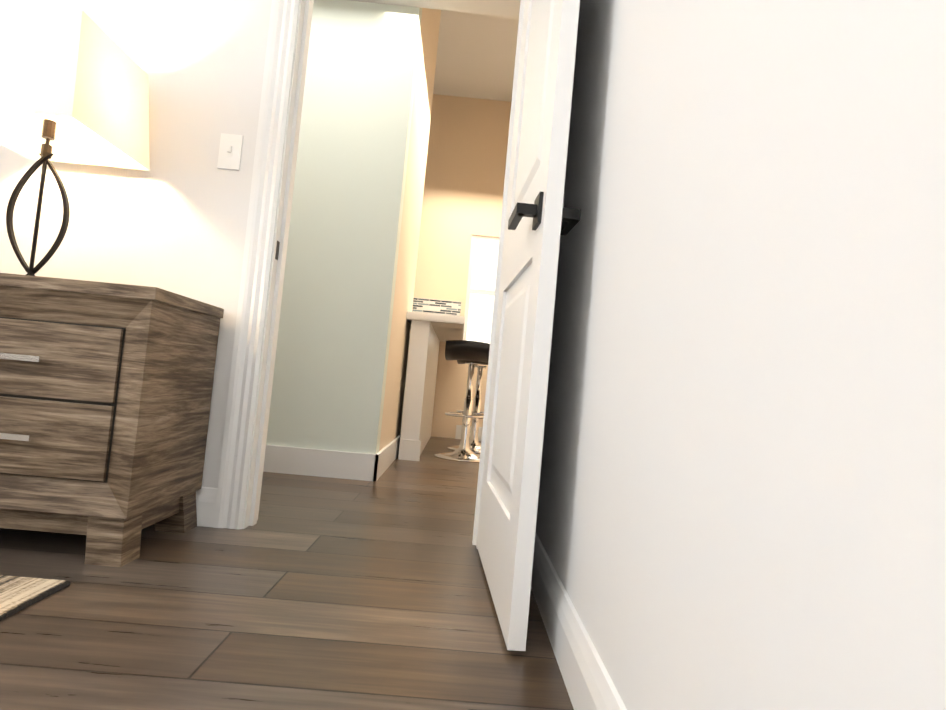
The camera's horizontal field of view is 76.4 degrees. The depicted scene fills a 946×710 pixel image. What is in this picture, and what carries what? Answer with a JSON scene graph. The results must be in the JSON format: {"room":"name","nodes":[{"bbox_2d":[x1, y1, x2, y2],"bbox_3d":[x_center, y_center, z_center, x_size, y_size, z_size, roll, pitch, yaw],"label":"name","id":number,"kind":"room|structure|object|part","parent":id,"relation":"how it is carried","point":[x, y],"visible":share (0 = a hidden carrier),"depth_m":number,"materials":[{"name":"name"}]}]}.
{"room":"bedroom","nodes":[
{"label":"bedroom","id":0,"kind":"room"},
{"bbox_2d":[0,0,271,487],"bbox_3d":[-1.813,-0.766,1.987,4.420,2.420,0.120,5,-3,-1],"label":"wall","id":1,"kind":"structure","parent":0,"point":[173,218],"depth_m":1.93,"materials":[{"name":"white paint"}]},
{"bbox_2d":[196,487,217,526],"bbox_3d":[-2.458,0.326,1.851,3.330,0.118,0.016,5,-3,-1],"label":"baseboard","id":2,"kind":"structure","parent":1,"relation":"attached to","point":[206,497],"depth_m":1.87,"materials":[{"name":"white"}]},
{"bbox_2d":[217,133,242,169],"bbox_3d":[-0.783,-0.656,1.935,0.070,0.114,0.016,5,-3,-1],"label":"switch plate","id":3,"kind":"object","parent":1,"relation":"attached to","point":[230,152],"visible":1,"depth_m":1.94,"materials":[{"name":"white plastic"}]},
{"bbox_2d":[213,0,525,548],"bbox_3d":[-0.258,-0.479,2.005,0.910,2.130,0.160,5,-3,-1],"label":"door frame","id":4,"kind":"structure","parent":1,"relation":"attached to","point":[254,349],"depth_m":1.93,"materials":[{"name":"white wood"}]},
{"bbox_2d":[275,241,279,259],"bbox_3d":[-0.635,-0.340,1.954,0.002,0.060,0.024,5,-3,-1],"label":"strike plate","id":5,"kind":"object","parent":4,"relation":"attached to","point":[277,250],"visible":1,"depth_m":1.95,"materials":[{"name":"black"}]},
{"bbox_2d":[477,0,579,650],"bbox_3d":[0.148,-0.423,1.565,0.035,2.023,0.725,5,-3,-4],"label":"door leaf","id":6,"kind":"structure","parent":1,"relation":"in","point":[512,471],"depth_m":1.30,"materials":[{"name":"white wood"}]},
{"bbox_2d":[508,192,580,235],"bbox_3d":[0.154,-0.297,1.308,0.135,0.064,0.157,5,-3,-4],"label":"door handle","id":7,"kind":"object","parent":6,"relation":"attached to","point":[570,219],"depth_m":1.25,"materials":[{"name":"black metal"}]},
{"bbox_2d":[0,436,573,709],"bbox_3d":[-1.536,0.502,1.919,5.440,0.060,7.740,5,-3,-1],"label":"floor","id":8,"kind":"structure","parent":0,"point":[305,592],"depth_m":1.24,"materials":[{"name":"brown wood"}]},
{"bbox_2d":[0,575,70,620],"bbox_3d":[-2.275,0.314,0.280,2.860,0.011,2.002,5,-3,-1],"label":"rug","id":9,"kind":"object","parent":8,"relation":"on","point":[17,593],"visible":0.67,"depth_m":1.23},
{"bbox_2d":[0,273,223,566],"bbox_3d":[-1.148,0.152,1.663,0.676,0.680,0.424,5,-3,-1],"label":"nightstand","id":10,"kind":"object","parent":8,"relation":"on","point":[105,395],"visible":1,"depth_m":1.49,"materials":[{"name":"brown wood"}]},
{"bbox_2d":[0,2,148,275],"bbox_3d":[-1.215,-0.552,1.708,0.380,0.710,0.380,5,-3,-1],"label":"lamp","id":11,"kind":"object","parent":10,"relation":"on","point":[74,87],"visible":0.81,"depth_m":1.66,"materials":[{"name":"white fabric"}]},
{"bbox_3d":[-1.197,-0.758,1.719,0.380,0.295,0.380,5,-3,-1],"label":"lamp shade","id":12,"kind":"part","parent":11,"relation":"part of","materials":[{"name":"white fabric"}]},
{"bbox_2d":[398,311,464,460],"bbox_3d":[-0.325,0.251,4.771,0.420,0.950,1.860,5,-3,-1],"label":"counter","id":13,"kind":"object","parent":8,"relation":"on","point":[430,332],"depth_m":3.89,"materials":[{"name":"white wood"}]},
{"bbox_2d":[434,340,489,462],"bbox_3d":[-0.031,0.320,4.244,0.410,0.812,0.420,5,-3,9],"label":"stool","id":14,"kind":"object","parent":8,"relation":"on","point":[468,351],"visible":0.92,"depth_m":4.15,"materials":[{"name":"silver metal"}]},
{"bbox_3d":[-0.001,-0.016,4.261,0.360,0.137,0.420,5,-3,9],"label":"seat","id":15,"kind":"part","parent":14,"relation":"part of","materials":[{"name":"black leather"}]},
{"bbox_2d":[447,360,487,453],"bbox_3d":[0.036,0.356,4.814,0.410,0.812,0.420,5,-3,9],"label":"stool","id":16,"kind":"object","parent":8,"relation":"on","point":[475,445],"visible":0.5,"depth_m":4.78,"materials":[{"name":"silver metal"}]},
{"bbox_2d":[266,0,421,453],"bbox_3d":[-1.026,-1.080,3.100,1.367,3.300,0.120,5,-3,-1],"label":"wall","id":17,"kind":"structure","parent":0,"point":[332,351],"depth_m":3.03,"materials":[{"name":"white paint"}]},
{"bbox_2d":[263,445,380,481],"bbox_3d":[-1.160,0.494,2.951,1.383,0.130,0.016,5,-3,-1],"label":"baseboard","id":18,"kind":"structure","parent":17,"relation":"attached to","point":[325,463],"depth_m":2.95,"materials":[{"name":"white wood"}]},
{"bbox_2d":[379,8,440,450],"bbox_3d":[-0.418,-0.993,3.720,0.120,3.300,1.100,5,-3,-1],"label":"wall","id":19,"kind":"structure","parent":0,"point":[409,241],"depth_m":3.62,"materials":[{"name":"beige paint"}]},
{"bbox_2d":[379,434,400,476],"bbox_3d":[-0.492,0.587,3.587,0.016,0.130,1.206,5,-3,-1],"label":"baseboard","id":20,"kind":"structure","parent":19,"relation":"attached to","point":[390,452],"depth_m":3.45,"materials":[{"name":"white"}]},
{"bbox_2d":[350,0,520,17],"bbox_3d":[-1.283,-2.035,0.629,5.440,0.060,4.900,5,-3,-1],"label":"ceiling","id":21,"kind":"structure","parent":0,"point":[510,8],"depth_m":3.05,"materials":[{"name":"white paint"}]},
{"bbox_2d":[400,94,510,438],"bbox_3d":[-0.313,-0.891,5.510,3.140,3.300,0.760,5,-3,-1],"label":"wall","id":22,"kind":"structure","parent":0,"point":[465,173],"depth_m":5.80,"materials":[{"name":"beige paint"}]},
{"bbox_2d":[455,425,481,440],"bbox_3d":[0.410,0.778,5.694,1.150,0.130,0.016,5,-3,-1],"label":"baseboard","id":23,"kind":"structure","parent":22,"relation":"attached to","point":[458,427],"depth_m":5.68,"materials":[{"name":"white"}]},
{"bbox_2d":[463,235,498,343],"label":"window","id":24,"kind":"structure","parent":22,"relation":"in","point":[480,305],"depth_m":5.84,"materials":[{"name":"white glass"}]},
{"bbox_2d":[433,10,518,101],"bbox_3d":[-0.140,-2.613,4.558,3.140,0.060,2.840,5,-3,-1],"label":"ceiling","id":25,"kind":"structure","parent":0,"point":[476,55],"depth_m":5.11,"materials":[{"name":"white paint"}]},
{"bbox_2d":[535,0,945,709],"bbox_3d":[0.369,-0.669,0.055,0.120,2.420,3.820,5,-3,-1],"label":"wall","id":26,"kind":"structure","parent":0,"point":[743,486],"depth_m":0.51,"materials":[{"name":"white paint"}]},
{"bbox_2d":[531,532,626,709],"bbox_3d":[0.197,0.473,0.055,0.016,0.118,3.700,5,-3,-1],"label":"baseboard","id":27,"kind":"structure","parent":26,"relation":"attached to","point":[589,684],"depth_m":1.06,"materials":[{"name":"white"}]}
]}

